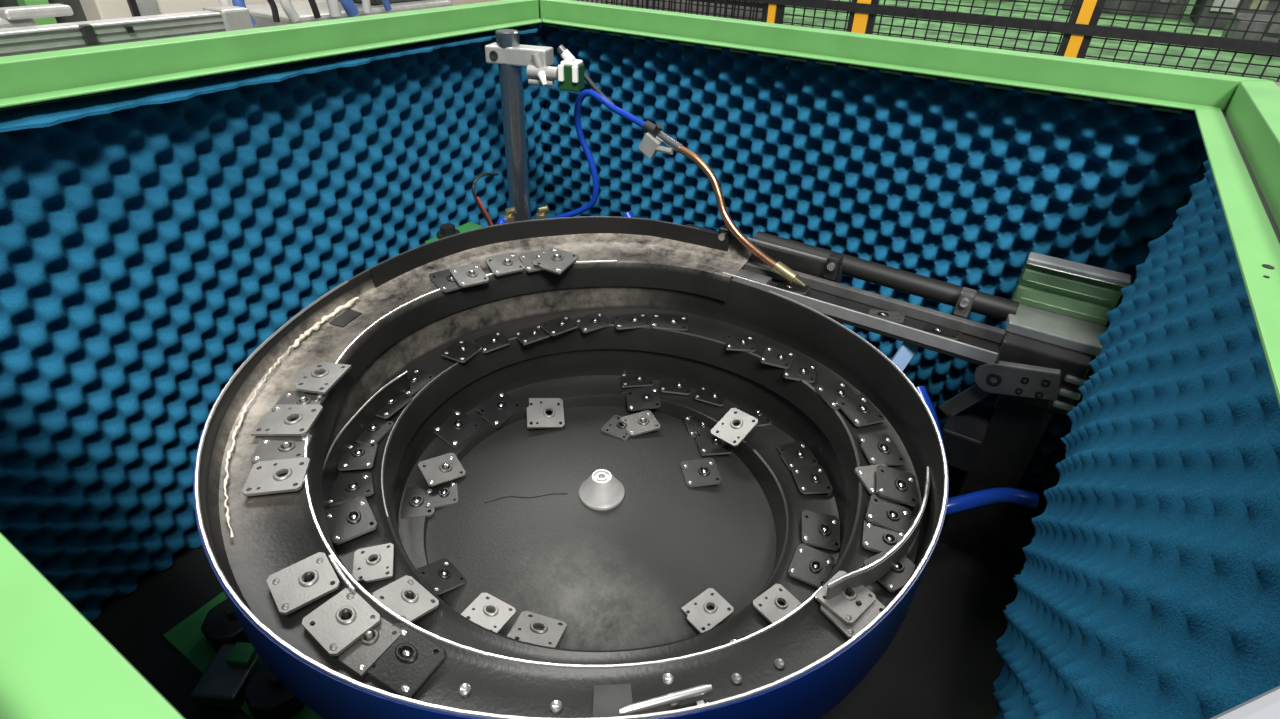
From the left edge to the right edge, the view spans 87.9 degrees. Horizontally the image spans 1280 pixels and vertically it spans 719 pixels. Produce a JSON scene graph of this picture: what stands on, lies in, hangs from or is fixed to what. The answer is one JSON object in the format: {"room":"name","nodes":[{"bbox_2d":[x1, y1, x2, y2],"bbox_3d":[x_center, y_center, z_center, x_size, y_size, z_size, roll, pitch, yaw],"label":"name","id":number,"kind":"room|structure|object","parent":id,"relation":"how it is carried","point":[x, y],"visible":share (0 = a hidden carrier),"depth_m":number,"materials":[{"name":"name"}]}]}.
{"room":"factory floor","nodes":[
{"label":"factory floor","id":0,"kind":"room"},
{"bbox_2d":[449,0,1279,87],"bbox_3d":[3.365,-4.133,8.188,20.000,1.048,10.996,21,38,25],"label":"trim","id":1,"kind":"structure","parent":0,"point":[454,2],"depth_m":4.89,"materials":[{"name":"metal"}]},
{"bbox_2d":[574,0,762,21],"bbox_3d":[-0.113,-2.678,4.213,2.089,0.792,0.128,21,38,25],"label":"mesh panel","id":2,"kind":"object","parent":1,"relation":"on","point":[739,5],"visible":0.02,"depth_m":4.13,"materials":[{"name":"grey metal"}]},
{"bbox_2d":[604,0,1279,81],"bbox_3d":[1.716,-1.979,3.056,4.600,1.052,0.052,21,38,25],"label":"fence","id":3,"kind":"object","parent":1,"relation":"on","point":[1081,27],"visible":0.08,"depth_m":3.13,"materials":[{"name":"black metal"}]},
{"bbox_2d":[783,0,1279,82],"bbox_3d":[3.435,-4.616,7.960,20.000,0.012,10.800,21,38,25],"label":"floor","id":4,"kind":"structure","parent":1,"relation":"on","point":[1186,20],"depth_m":3.90,"materials":[{"name":"green paint"}]},
{"bbox_2d":[1062,0,1186,19],"bbox_3d":[3.734,-3.061,4.911,0.760,0.860,0.628,21,38,25],"label":"machine","id":5,"kind":"object","parent":4,"relation":"on","point":[1128,5],"visible":0.64,"depth_m":4.86,"materials":[{"name":"paint"}]},
{"bbox_2d":[1190,0,1279,28],"bbox_3d":[4.263,-2.608,4.382,0.720,0.740,0.828,21,38,25],"label":"machine","id":6,"kind":"object","parent":4,"relation":"on","point":[1207,11],"visible":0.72,"depth_m":4.37,"materials":[{"name":"paint"}]},
{"bbox_2d":[1221,0,1279,54],"bbox_3d":[3.367,-1.916,3.533,0.240,0.492,0.428,21,38,25],"label":"machine","id":7,"kind":"object","parent":4,"relation":"on","point":[1237,25],"visible":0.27,"depth_m":3.50,"materials":[{"name":"grey metal"}]},
{"bbox_3d":[-0.049,1.281,0.871,16.000,0.100,8.000,21,38,25],"label":"floor","id":8,"kind":"structure","parent":0,"visible":0},
{"bbox_2d":[0,5,253,56],"bbox_3d":[-1.268,-0.138,1.674,0.096,1.268,0.940,21,38,25],"label":"beam","id":9,"kind":"structure","parent":8,"relation":"on","point":[221,18],"depth_m":1.44,"materials":[{"name":"grey metal"}]},
{"bbox_3d":[-1.405,-0.682,1.480,0.520,0.024,1.020,21,38,25],"label":"table","id":10,"kind":"object","parent":9,"relation":"attached to","visible":0},
{"bbox_2d":[0,3,72,28],"bbox_3d":[-1.314,-0.689,1.386,0.110,0.100,0.210,21,38,25],"label":"bracket","id":11,"kind":"object","parent":10,"relation":"on","point":[17,16],"visible":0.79,"depth_m":1.37,"materials":[{"name":"grey metal"}]},
{"bbox_2d":[0,0,304,24],"bbox_3d":[-1.643,-0.798,2.150,0.230,1.800,1.820,21,38,25],"label":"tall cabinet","id":12,"kind":"object","parent":8,"relation":"on","point":[83,10],"visible":0.02,"depth_m":1.97,"materials":[{"name":"metal"}]},
{"bbox_2d":[246,0,452,27],"bbox_3d":[-0.989,-0.679,2.538,0.320,1.210,0.640,21,38,25],"label":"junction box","id":13,"kind":"object","parent":8,"relation":"on","point":[261,13],"visible":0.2,"depth_m":2.07,"materials":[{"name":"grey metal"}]},
{"bbox_2d":[267,0,279,21],"bbox_3d":[-1.011,-1.053,1.691,0.088,0.346,0.028,2,34,0],"label":"cable","id":14,"kind":"object","parent":13,"relation":"attached to","point":[274,9],"visible":1,"depth_m":1.77,"materials":[{"name":"black rubber"}]},
{"bbox_2d":[279,0,299,22],"bbox_3d":[-0.980,-1.077,1.732,0.090,0.353,0.050,9,35,10],"label":"cable","id":15,"kind":"object","parent":13,"relation":"attached to","point":[287,6],"visible":1,"depth_m":1.80,"materials":[{"name":"grey plastic"}]},
{"bbox_2d":[326,0,341,16],"bbox_3d":[-0.911,-1.139,1.824,0.100,0.349,0.040,3,34,1],"label":"cable","id":16,"kind":"object","parent":13,"relation":"attached to","point":[333,5],"visible":1,"depth_m":1.90,"materials":[{"name":"grey plastic"}]},
{"bbox_2d":[339,0,358,16],"bbox_3d":[-0.877,-1.164,1.867,0.097,0.356,0.061,8,35,8],"label":"cable","id":17,"kind":"object","parent":13,"relation":"attached to","point":[350,8],"visible":0.99,"depth_m":1.94,"materials":[{"name":"blue plastic"}]},
{"bbox_2d":[353,0,419,4],"bbox_3d":[-0.868,-1.407,2.227,0.200,0.350,0.320,21,38,25],"label":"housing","id":18,"kind":"object","parent":13,"relation":"on","point":[372,2],"visible":0.71,"depth_m":2.20,"materials":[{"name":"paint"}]},
{"bbox_2d":[0,0,1279,718],"bbox_3d":[-0.061,0.269,1.079,1.307,1.330,1.353,21,38,25],"label":"enclosure","id":19,"kind":"object","parent":8,"relation":"on","point":[168,206],"depth_m":0.99,"materials":[{"name":"green paint"}]},
{"bbox_2d":[190,642,264,708],"bbox_3d":[-0.583,0.445,0.943,0.064,0.040,0.080,4,34,2],"label":"block","id":20,"kind":"object","parent":19,"relation":"on","point":[223,683],"visible":0.81,"depth_m":0.93,"materials":[{"name":"grey metal"}]},
{"bbox_2d":[503,206,516,222],"bbox_3d":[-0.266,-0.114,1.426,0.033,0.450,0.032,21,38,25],"label":"fitting","id":21,"kind":"object","parent":19,"relation":"on","point":[509,216],"visible":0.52,"depth_m":1.30,"materials":[{"name":"gold metal"}]},
{"bbox_2d":[485,29,584,221],"bbox_3d":[-0.200,-0.265,1.383,0.196,0.751,0.073,15,36,18],"label":"pole","id":22,"kind":"object","parent":19,"relation":"on","point":[507,51],"visible":0.77,"depth_m":1.21,"materials":[{"name":"silver metal"}]},
{"bbox_2d":[472,172,498,225],"bbox_3d":[-0.293,-0.300,1.319,0.038,0.137,0.072,21,38,25],"label":"cable","id":23,"kind":"object","parent":22,"relation":"attached to","point":[488,173],"visible":0.86,"depth_m":1.29,"materials":[{"name":"black rubber"}]},
{"bbox_2d":[547,89,602,218],"bbox_3d":[-0.133,-0.396,1.333,0.146,0.288,0.022,16,36,19],"label":"air hose","id":24,"kind":"object","parent":22,"relation":"attached to","point":[588,92],"visible":0.89,"depth_m":1.30,"materials":[{"name":"blue plastic"}]},
{"bbox_2d":[584,71,614,104],"bbox_3d":[-0.082,-0.508,1.236,0.090,0.066,0.012,23,39,27],"label":"cable","id":25,"kind":"object","parent":22,"relation":"attached to","point":[588,80],"visible":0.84,"depth_m":1.24,"materials":[{"name":"black rubber"}]},
{"bbox_2d":[193,216,948,718],"bbox_3d":[-0.071,0.183,0.992,0.901,0.458,0.928,21,38,25],"label":"bowl","id":26,"kind":"object","parent":19,"relation":"on","point":[579,525],"visible":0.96,"depth_m":0.92,"materials":[{"name":"blue paint"}]},
{"bbox_2d":[242,457,310,496],"bbox_3d":[-0.404,0.129,0.739,0.060,0.006,0.052,-5,34,-10],"label":"metal plate","id":27,"kind":"object","parent":26,"relation":"in","point":[265,480],"visible":1,"depth_m":0.74,"materials":[{"name":"metal"}]},
{"bbox_2d":[250,434,311,463],"bbox_3d":[-0.420,0.102,0.776,0.058,0.010,0.044,-4,35,-7],"label":"metal plate","id":28,"kind":"object","parent":26,"relation":"in","point":[268,448],"visible":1,"depth_m":0.78,"materials":[{"name":"grey metal"}]},
{"bbox_2d":[250,404,322,435],"bbox_3d":[-0.430,0.073,0.811,0.066,0.008,0.056,2,34,0],"label":"metal plate","id":29,"kind":"object","parent":26,"relation":"on","point":[277,423],"visible":1,"depth_m":0.81,"materials":[{"name":"metal"}]},
{"bbox_2d":[271,390,327,411],"bbox_3d":[-0.431,0.052,0.840,0.054,0.010,0.044,2,33,0],"label":"metal plate","id":30,"kind":"object","parent":26,"relation":"on","point":[289,397],"visible":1,"depth_m":0.84,"materials":[{"name":"grey metal"}]},
{"bbox_2d":[266,552,339,614],"bbox_3d":[-0.322,0.210,0.633,0.054,0.010,0.052,-23,42,-33],"label":"metal plate","id":31,"kind":"object","parent":26,"relation":"in","point":[289,590],"visible":1,"depth_m":0.63,"materials":[{"name":"metal"}]},
{"bbox_2d":[293,362,351,394],"bbox_3d":[-0.423,0.022,0.871,0.060,0.006,0.062,7,34,9],"label":"metal plate","id":32,"kind":"object","parent":26,"relation":"on","point":[307,379],"visible":1,"depth_m":0.87,"materials":[{"name":"metal"}]},
{"bbox_2d":[302,588,380,655],"bbox_3d":[-0.273,0.236,0.606,0.056,0.010,0.050,24,40,31],"label":"metal plate","id":33,"kind":"object","parent":26,"relation":"in","point":[334,634],"visible":1,"depth_m":0.60,"materials":[{"name":"metal"}]},
{"bbox_2d":[327,472,373,506],"bbox_3d":[-0.376,0.167,0.856,0.058,0.008,0.044,-13,37,-20],"label":"metal plate","id":34,"kind":"object","parent":26,"relation":"in","point":[340,492],"visible":1,"depth_m":0.85,"materials":[{"name":"metal"}]},
{"bbox_2d":[327,496,376,544],"bbox_3d":[-0.356,0.196,0.814,0.052,0.006,0.060,-20,41,-28],"label":"metal plate","id":35,"kind":"object","parent":26,"relation":"in","point":[341,529],"visible":0.99,"depth_m":0.81,"materials":[{"name":"metal"}]},
{"bbox_2d":[337,443,377,470],"bbox_3d":[-0.382,0.131,0.899,0.044,0.007,0.050,-4,35,-9],"label":"metal plate","id":36,"kind":"object","parent":26,"relation":"in","point":[362,455],"visible":1,"depth_m":0.90,"materials":[{"name":"metal"}]},
{"bbox_2d":[339,617,400,676],"bbox_3d":[-0.246,0.251,0.594,0.044,0.010,0.048,18,38,24],"label":"metal plate","id":37,"kind":"object","parent":26,"relation":"on","point":[362,655],"visible":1,"depth_m":0.59,"materials":[{"name":"grey metal"}]},
{"bbox_2d":[352,543,393,582],"bbox_3d":[-0.308,0.236,0.768,0.044,0.008,0.048,-7,35,-14],"label":"metal plate","id":38,"kind":"object","parent":26,"relation":"in","point":[377,570],"visible":0.99,"depth_m":0.77,"materials":[{"name":"metal"}]},
{"bbox_2d":[356,418,393,443],"bbox_3d":[-0.384,0.101,0.947,0.044,0.006,0.052,12,35,13],"label":"metal plate","id":39,"kind":"object","parent":26,"relation":"in","point":[374,435],"visible":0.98,"depth_m":0.94,"materials":[{"name":"metal"}]},
{"bbox_2d":[376,393,411,418],"bbox_3d":[-0.375,0.066,0.989,0.044,0.008,0.058,16,36,19],"label":"metal plate","id":40,"kind":"object","parent":26,"relation":"in","point":[391,407],"visible":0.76,"depth_m":0.98,"materials":[{"name":"metal"}]},
{"bbox_2d":[367,623,444,696],"bbox_3d":[-0.209,0.263,0.585,0.060,0.008,0.048,19,37,23],"label":"metal plate","id":41,"kind":"object","parent":26,"relation":"on","point":[404,676],"visible":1,"depth_m":0.58,"materials":[{"name":"metal"}]},
{"bbox_2d":[373,575,438,622],"bbox_3d":[-0.257,0.263,0.728,0.060,0.016,0.047,25,40,30],"label":"metal plate","id":42,"kind":"object","parent":26,"relation":"on","point":[393,594],"visible":0.85,"depth_m":0.73,"materials":[{"name":"metal"}]},
{"bbox_2d":[400,486,434,518],"bbox_3d":[-0.335,0.210,0.975,0.064,0.009,0.060,-6,35,-11],"label":"metal plate","id":43,"kind":"object","parent":26,"relation":"in","point":[408,509],"visible":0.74,"depth_m":0.97,"materials":[{"name":"metal"}]},
{"bbox_2d":[405,368,433,394],"bbox_3d":[-0.357,0.035,1.038,0.044,0.007,0.060,19,38,23],"label":"metal plate","id":44,"kind":"object","parent":26,"relation":"in","point":[420,378],"visible":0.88,"depth_m":1.04,"materials":[{"name":"metal"}]},
{"bbox_2d":[416,558,465,594],"bbox_3d":[-0.258,0.280,0.859,0.051,0.022,0.046,29,42,33],"label":"metal plate","id":45,"kind":"object","parent":26,"relation":"on","point":[439,583],"visible":1,"depth_m":0.86,"materials":[{"name":"metal"}]},
{"bbox_2d":[424,480,457,507],"bbox_3d":[-0.297,0.200,0.991,0.048,0.006,0.050,-7,36,-14],"label":"metal plate","id":46,"kind":"object","parent":26,"relation":"in","point":[436,499],"visible":1,"depth_m":0.99,"materials":[{"name":"metal"}]},
{"bbox_2d":[418,453,465,486],"bbox_3d":[-0.303,0.168,1.015,0.061,0.024,0.047,-23,42,-32],"label":"metal plate","id":47,"kind":"object","parent":26,"relation":"on","point":[433,473],"visible":1,"depth_m":1.01,"materials":[{"name":"grey metal"}]},
{"bbox_2d":[429,269,461,292],"bbox_3d":[-0.318,-0.132,1.103,0.048,0.010,0.060,-23,41,-32],"label":"metal plate","id":48,"kind":"object","parent":26,"relation":"in","point":[443,279],"visible":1,"depth_m":1.10,"materials":[{"name":"metal"}]},
{"bbox_2d":[434,410,479,446],"bbox_3d":[-0.305,0.112,1.097,0.058,0.023,0.062,20,38,24],"label":"metal plate","id":49,"kind":"object","parent":26,"relation":"on","point":[453,435],"visible":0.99,"depth_m":1.09,"materials":[{"name":"metal"}]},
{"bbox_2d":[441,339,481,362],"bbox_3d":[-0.296,-0.015,1.097,0.050,0.006,0.050,17,37,21],"label":"metal plate","id":50,"kind":"object","parent":26,"relation":"in","point":[460,350],"visible":1,"depth_m":1.09,"materials":[{"name":"metal"}]},
{"bbox_2d":[449,263,488,287],"bbox_3d":[-0.286,-0.142,1.110,0.050,0.014,0.060,-18,39,-27],"label":"metal plate","id":51,"kind":"object","parent":26,"relation":"on","point":[471,274],"visible":1,"depth_m":1.11,"materials":[{"name":"grey metal"}]},
{"bbox_2d":[461,593,515,632],"bbox_3d":[-0.184,0.308,0.802,0.052,0.012,0.048,18,37,21],"label":"metal plate","id":52,"kind":"object","parent":26,"relation":"on","point":[476,611],"visible":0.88,"depth_m":0.80,"materials":[{"name":"metal"}]},
{"bbox_2d":[473,331,509,352],"bbox_3d":[-0.253,-0.031,1.129,0.052,0.007,0.044,-22,41,-31],"label":"metal plate","id":53,"kind":"object","parent":26,"relation":"in","point":[495,340],"visible":1,"depth_m":1.13,"materials":[{"name":"metal"}]},
{"bbox_2d":[476,390,520,427],"bbox_3d":[-0.242,0.083,1.139,0.051,0.023,0.065,22,39,26],"label":"metal plate","id":54,"kind":"object","parent":26,"relation":"on","point":[495,415],"visible":1,"depth_m":1.14,"materials":[{"name":"metal"}]},
{"bbox_2d":[485,252,523,275],"bbox_3d":[-0.234,-0.167,1.146,0.054,0.014,0.060,-15,38,-23],"label":"metal plate","id":55,"kind":"object","parent":26,"relation":"on","point":[506,263],"visible":1,"depth_m":1.14,"materials":[{"name":"grey metal"}]},
{"bbox_2d":[518,249,545,271],"bbox_3d":[-0.182,-0.175,1.165,0.052,0.014,0.060,-12,37,-20],"label":"metal plate","id":56,"kind":"object","parent":26,"relation":"on","point":[526,258],"visible":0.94,"depth_m":1.17,"materials":[{"name":"grey metal"}]},
{"bbox_2d":[515,324,549,344],"bbox_3d":[-0.186,-0.044,1.144,0.052,0.007,0.044,-20,40,-29],"label":"metal plate","id":57,"kind":"object","parent":26,"relation":"in","point":[534,333],"visible":1,"depth_m":1.14,"materials":[{"name":"metal"}]},
{"bbox_2d":[507,611,566,647],"bbox_3d":[-0.124,0.327,0.797,0.060,0.012,0.048,11,35,13],"label":"metal plate","id":58,"kind":"object","parent":26,"relation":"on","point":[523,629],"visible":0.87,"depth_m":0.80,"materials":[{"name":"grey metal"}]},
{"bbox_2d":[527,398,564,427],"bbox_3d":[-0.160,0.090,1.123,0.064,0.026,0.059,-4,35,-10],"label":"metal plate","id":59,"kind":"object","parent":26,"relation":"on","point":[536,412],"visible":1,"depth_m":1.12,"materials":[{"name":"metal"}]},
{"bbox_2d":[532,247,578,274],"bbox_3d":[-0.147,-0.174,1.155,0.060,0.015,0.066,17,37,21],"label":"metal plate","id":60,"kind":"object","parent":26,"relation":"on","point":[554,260],"visible":1,"depth_m":1.15,"materials":[{"name":"grey metal"}]},
{"bbox_2d":[540,315,578,335],"bbox_3d":[-0.140,-0.060,1.156,0.056,0.006,0.044,-21,40,-31],"label":"metal plate","id":61,"kind":"object","parent":26,"relation":"in","point":[562,324],"visible":1,"depth_m":1.15,"materials":[{"name":"metal"}]},
{"bbox_2d":[574,312,610,332],"bbox_3d":[-0.084,-0.067,1.176,0.056,0.008,0.044,-17,39,-26],"label":"metal plate","id":62,"kind":"object","parent":26,"relation":"in","point":[591,322],"visible":1,"depth_m":1.17,"materials":[{"name":"metal"}]},
{"bbox_2d":[601,415,630,440],"bbox_3d":[-0.033,0.113,1.106,0.050,0.006,0.048,18,37,23],"label":"metal plate","id":63,"kind":"object","parent":26,"relation":"on","point":[612,428],"visible":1,"depth_m":1.10,"materials":[{"name":"metal"}]},
{"bbox_2d":[612,313,650,329],"bbox_3d":[-0.015,-0.069,1.177,0.064,0.006,0.044,-6,35,-13],"label":"metal plate","id":64,"kind":"object","parent":26,"relation":"in","point":[637,320],"visible":1,"depth_m":1.17,"materials":[{"name":"metal"}]},
{"bbox_2d":[620,373,653,387],"bbox_3d":[-0.006,0.035,1.212,0.058,0.007,0.044,-3,35,-8],"label":"metal plate","id":65,"kind":"object","parent":26,"relation":"in","point":[627,380],"visible":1,"depth_m":1.21,"materials":[{"name":"metal"}]},
{"bbox_2d":[620,410,660,436],"bbox_3d":[0.001,0.104,1.114,0.056,0.012,0.050,-12,37,-20],"label":"metal plate","id":66,"kind":"object","parent":26,"relation":"on","point":[636,425],"visible":1,"depth_m":1.11,"materials":[{"name":"grey metal"}]},
{"bbox_2d":[626,386,660,410],"bbox_3d":[0.006,0.069,1.169,0.059,0.022,0.045,-1,34,-5],"label":"metal plate","id":67,"kind":"object","parent":26,"relation":"on","point":[636,401],"visible":1,"depth_m":1.17,"materials":[{"name":"metal"}]},
{"bbox_2d":[650,313,687,330],"bbox_3d":[0.052,-0.067,1.174,0.066,0.008,0.044,4,34,2],"label":"metal plate","id":68,"kind":"object","parent":26,"relation":"in","point":[658,320],"visible":1,"depth_m":1.17,"materials":[{"name":"metal"}]},
{"bbox_2d":[659,378,691,394],"bbox_3d":[0.065,0.046,1.198,0.056,0.006,0.044,6,35,6],"label":"metal plate","id":69,"kind":"object","parent":26,"relation":"in","point":[667,386],"visible":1,"depth_m":1.19,"materials":[{"name":"metal"}]},
{"bbox_2d":[683,416,710,437],"bbox_3d":[0.103,0.111,1.138,0.048,0.007,0.060,-4,35,-8],"label":"metal plate","id":70,"kind":"object","parent":26,"relation":"on","point":[692,425],"visible":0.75,"depth_m":1.13,"materials":[{"name":"metal"}]},
{"bbox_2d":[680,458,720,487],"bbox_3d":[0.093,0.173,1.020,0.054,0.007,0.054,-4,35,-9],"label":"metal plate","id":71,"kind":"object","parent":26,"relation":"on","point":[691,469],"visible":1,"depth_m":1.02,"materials":[{"name":"metal"}]},
{"bbox_2d":[681,588,732,632],"bbox_3d":[0.084,0.312,0.827,0.056,0.006,0.044,-24,41,-32],"label":"metal plate","id":72,"kind":"object","parent":26,"relation":"on","point":[699,616],"visible":0.98,"depth_m":0.82,"materials":[{"name":"metal"}]},
{"bbox_2d":[694,388,726,405],"bbox_3d":[0.127,0.063,1.173,0.054,0.007,0.044,15,36,18],"label":"metal plate","id":73,"kind":"object","parent":26,"relation":"in","point":[702,394],"visible":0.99,"depth_m":1.17,"materials":[{"name":"metal"}]},
{"bbox_2d":[695,429,731,455],"bbox_3d":[0.120,0.134,1.091,0.052,0.006,0.060,-3,34,-9],"label":"metal plate","id":74,"kind":"object","parent":26,"relation":"on","point":[707,446],"visible":0.72,"depth_m":1.08,"materials":[{"name":"metal"}]},
{"bbox_2d":[711,408,757,446],"bbox_3d":[0.152,0.108,1.070,0.054,0.025,0.063,29,42,34],"label":"metal plate","id":75,"kind":"object","parent":26,"relation":"on","point":[728,433],"visible":1,"depth_m":1.07,"materials":[{"name":"metal"}]},
{"bbox_2d":[725,334,755,351],"bbox_3d":[0.169,-0.029,1.115,0.050,0.007,0.046,2,34,0],"label":"metal plate","id":76,"kind":"object","parent":26,"relation":"in","point":[736,342],"visible":1,"depth_m":1.11,"materials":[{"name":"metal"}]},
{"bbox_2d":[740,404,770,425],"bbox_3d":[0.198,0.090,1.136,0.047,0.024,0.061,2,34,-1],"label":"metal plate","id":77,"kind":"object","parent":26,"relation":"on","point":[762,420],"visible":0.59,"depth_m":1.13,"materials":[{"name":"metal"}]},
{"bbox_2d":[753,584,801,623],"bbox_3d":[0.163,0.289,0.780,0.048,0.007,0.044,-23,42,-32],"label":"metal plate","id":78,"kind":"object","parent":26,"relation":"in","point":[770,609],"visible":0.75,"depth_m":0.78,"materials":[{"name":"metal"}]},
{"bbox_2d":[760,346,795,368],"bbox_3d":[0.223,-0.004,1.072,0.048,0.008,0.048,16,37,19],"label":"metal plate","id":79,"kind":"object","parent":26,"relation":"on","point":[772,355],"visible":1,"depth_m":1.07,"materials":[{"name":"metal"}]},
{"bbox_2d":[777,441,817,470],"bbox_3d":[0.245,0.149,1.034,0.048,0.008,0.054,-8,35,-14],"label":"metal plate","id":80,"kind":"object","parent":26,"relation":"in","point":[789,451],"visible":1,"depth_m":1.03,"materials":[{"name":"metal"}]},
{"bbox_2d":[783,361,816,382],"bbox_3d":[0.253,0.018,1.047,0.048,0.008,0.046,11,35,13],"label":"metal plate","id":81,"kind":"object","parent":26,"relation":"in","point":[798,370],"visible":1,"depth_m":1.04,"materials":[{"name":"metal"}]},
{"bbox_2d":[788,544,834,587],"bbox_3d":[0.217,0.260,0.839,0.048,0.006,0.056,19,36,20],"label":"metal plate","id":82,"kind":"object","parent":26,"relation":"in","point":[805,557],"visible":0.94,"depth_m":0.84,"materials":[{"name":"metal"}]},
{"bbox_2d":[792,465,832,493],"bbox_3d":[0.255,0.177,0.983,0.048,0.007,0.056,-1,34,-5],"label":"metal plate","id":83,"kind":"object","parent":26,"relation":"in","point":[805,477],"visible":1,"depth_m":0.98,"materials":[{"name":"metal"}]},
{"bbox_2d":[802,510,840,550],"bbox_3d":[0.243,0.229,0.894,0.050,0.007,0.058,8,35,8],"label":"metal plate","id":84,"kind":"object","parent":26,"relation":"in","point":[812,534],"visible":1,"depth_m":0.89,"materials":[{"name":"metal"}]},
{"bbox_2d":[814,380,855,409],"bbox_3d":[0.295,0.052,0.990,0.050,0.006,0.060,-9,35,-14],"label":"metal plate","id":85,"kind":"object","parent":26,"relation":"in","point":[828,391],"visible":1,"depth_m":0.99,"materials":[{"name":"metal"}]},
{"bbox_2d":[815,571,875,624],"bbox_3d":[0.209,0.239,0.673,0.050,0.012,0.044,-26,43,-35],"label":"metal plate","id":86,"kind":"object","parent":26,"relation":"on","point":[844,606],"visible":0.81,"depth_m":0.67,"materials":[{"name":"metal"}]},
{"bbox_2d":[820,595,884,638],"bbox_3d":[0.215,0.249,0.666,0.056,0.010,0.044,-20,41,-27],"label":"metal plate","id":87,"kind":"object","parent":26,"relation":"in","point":[849,631],"visible":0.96,"depth_m":0.66,"materials":[{"name":"metal"}]},
{"bbox_2d":[836,394,884,426],"bbox_3d":[0.317,0.072,0.955,0.048,0.006,0.060,-10,37,-15],"label":"metal plate","id":88,"kind":"object","parent":26,"relation":"on","point":[853,407],"visible":1,"depth_m":0.95,"materials":[{"name":"metal"}]},
{"bbox_2d":[854,464,902,494],"bbox_3d":[0.300,0.149,0.834,0.048,0.014,0.044,-8,35,-15],"label":"metal plate","id":89,"kind":"object","parent":26,"relation":"in","point":[867,475],"visible":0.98,"depth_m":0.83,"materials":[{"name":"grey metal"}]},
{"bbox_2d":[857,434,904,464],"bbox_3d":[0.320,0.119,0.884,0.048,0.007,0.058,-2,34,-6],"label":"metal plate","id":90,"kind":"object","parent":26,"relation":"in","point":[871,444],"visible":1,"depth_m":0.88,"materials":[{"name":"metal"}]},
{"bbox_2d":[862,520,906,556],"bbox_3d":[0.278,0.203,0.752,0.048,0.007,0.044,12,36,15],"label":"metal plate","id":91,"kind":"object","parent":26,"relation":"in","point":[874,536],"visible":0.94,"depth_m":0.75,"materials":[{"name":"metal"}]},
{"bbox_2d":[865,494,910,533],"bbox_3d":[0.293,0.182,0.781,0.048,0.010,0.044,16,37,20],"label":"metal plate","id":92,"kind":"object","parent":26,"relation":"in","point":[878,512],"visible":0.98,"depth_m":0.78,"materials":[{"name":"metal"}]},
{"bbox_2d":[864,547,922,592],"bbox_3d":[0.272,0.225,0.714,0.048,0.007,0.044,-15,38,-23],"label":"metal plate","id":93,"kind":"object","parent":26,"relation":"on","point":[895,578],"visible":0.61,"depth_m":0.71,"materials":[{"name":"metal"}]},
{"bbox_2d":[876,464,917,506],"bbox_3d":[0.316,0.154,0.818,0.048,0.012,0.056,11,35,12],"label":"metal plate","id":94,"kind":"object","parent":26,"relation":"in","point":[888,481],"visible":1,"depth_m":0.81,"materials":[{"name":"metal"}]},
{"bbox_2d":[945,487,1038,515],"bbox_3d":[0.511,0.216,1.000,0.170,0.046,0.040,0,34,-3],"label":"air hose","id":95,"kind":"object","parent":19,"relation":"in","point":[991,496],"visible":0.76,"depth_m":0.99,"materials":[{"name":"blue plastic"}]},
{"bbox_2d":[939,252,1130,558],"bbox_3d":[0.586,0.108,1.081,0.187,0.524,0.180,21,38,25],"label":"support","id":96,"kind":"object","parent":19,"relation":"on","point":[1047,348],"visible":0.88,"depth_m":1.01,"materials":[{"name":"grey metal"}]},
{"bbox_2d":[685,224,1019,365],"bbox_3d":[0.317,-0.136,1.125,0.572,0.076,0.124,21,38,25],"label":"rail","id":97,"kind":"object","parent":96,"relation":"attached to","point":[821,269],"visible":0.73,"depth_m":1.08,"materials":[{"name":"grey metal"}]},
{"bbox_2d":[638,120,805,286],"bbox_3d":[0.144,-0.280,1.166,0.376,0.204,0.033,28,42,32],"label":"air nozzle","id":98,"kind":"object","parent":97,"relation":"attached to","point":[654,137],"visible":1,"depth_m":1.17,"materials":[{"name":"brown metal"}]},
{"bbox_2d":[599,95,644,127],"bbox_3d":[-0.030,-0.456,1.223,0.108,0.046,0.012,21,38,25],"label":"air hose","id":99,"kind":"object","parent":98,"relation":"attached to","point":[606,102],"visible":1,"depth_m":1.22,"materials":[{"name":"blue plastic"}]},
{"bbox_2d":[776,282,809,294],"bbox_3d":[0.259,-0.121,1.130,0.054,0.011,0.032,17,37,21],"label":"metal plate","id":100,"kind":"object","parent":97,"relation":"on","point":[795,288],"visible":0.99,"depth_m":1.13,"materials":[{"name":"metal"}]},
{"bbox_2d":[868,309,904,322],"bbox_3d":[0.394,-0.069,1.061,0.054,0.011,0.032,16,37,20],"label":"metal plate","id":101,"kind":"object","parent":97,"relation":"on","point":[896,317],"visible":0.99,"depth_m":1.06,"materials":[{"name":"grey metal"}]},
{"bbox_2d":[891,342,918,371],"bbox_3d":[0.406,0.018,1.062,0.085,0.117,0.016,-18,39,-27],"label":"strap","id":102,"kind":"object","parent":97,"relation":"hanging from","point":[906,351],"visible":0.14,"depth_m":1.05,"materials":[{"name":"blue"}]},
{"bbox_2d":[921,324,961,340],"bbox_3d":[0.465,-0.042,1.025,0.054,0.011,0.032,23,39,28],"label":"metal plate","id":103,"kind":"object","parent":97,"relation":"on","point":[952,334],"visible":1,"depth_m":1.02,"materials":[{"name":"metal"}]},
{"bbox_2d":[916,386,944,448],"bbox_3d":[0.407,0.186,0.983,0.071,0.186,0.273,15,36,18],"label":"air hose","id":104,"kind":"object","parent":96,"relation":"attached to","point":[922,390],"visible":0.11,"depth_m":1.02,"materials":[{"name":"blue plastic"}]},
{"bbox_2d":[1210,686,1279,718],"bbox_3d":[0.112,0.119,0.179,0.176,0.009,0.225,21,38,25],"label":"corner gusset","id":105,"kind":"object","parent":19,"relation":"on","point":[1266,705],"visible":1,"depth_m":0.20,"materials":[{"name":"grey paint"}]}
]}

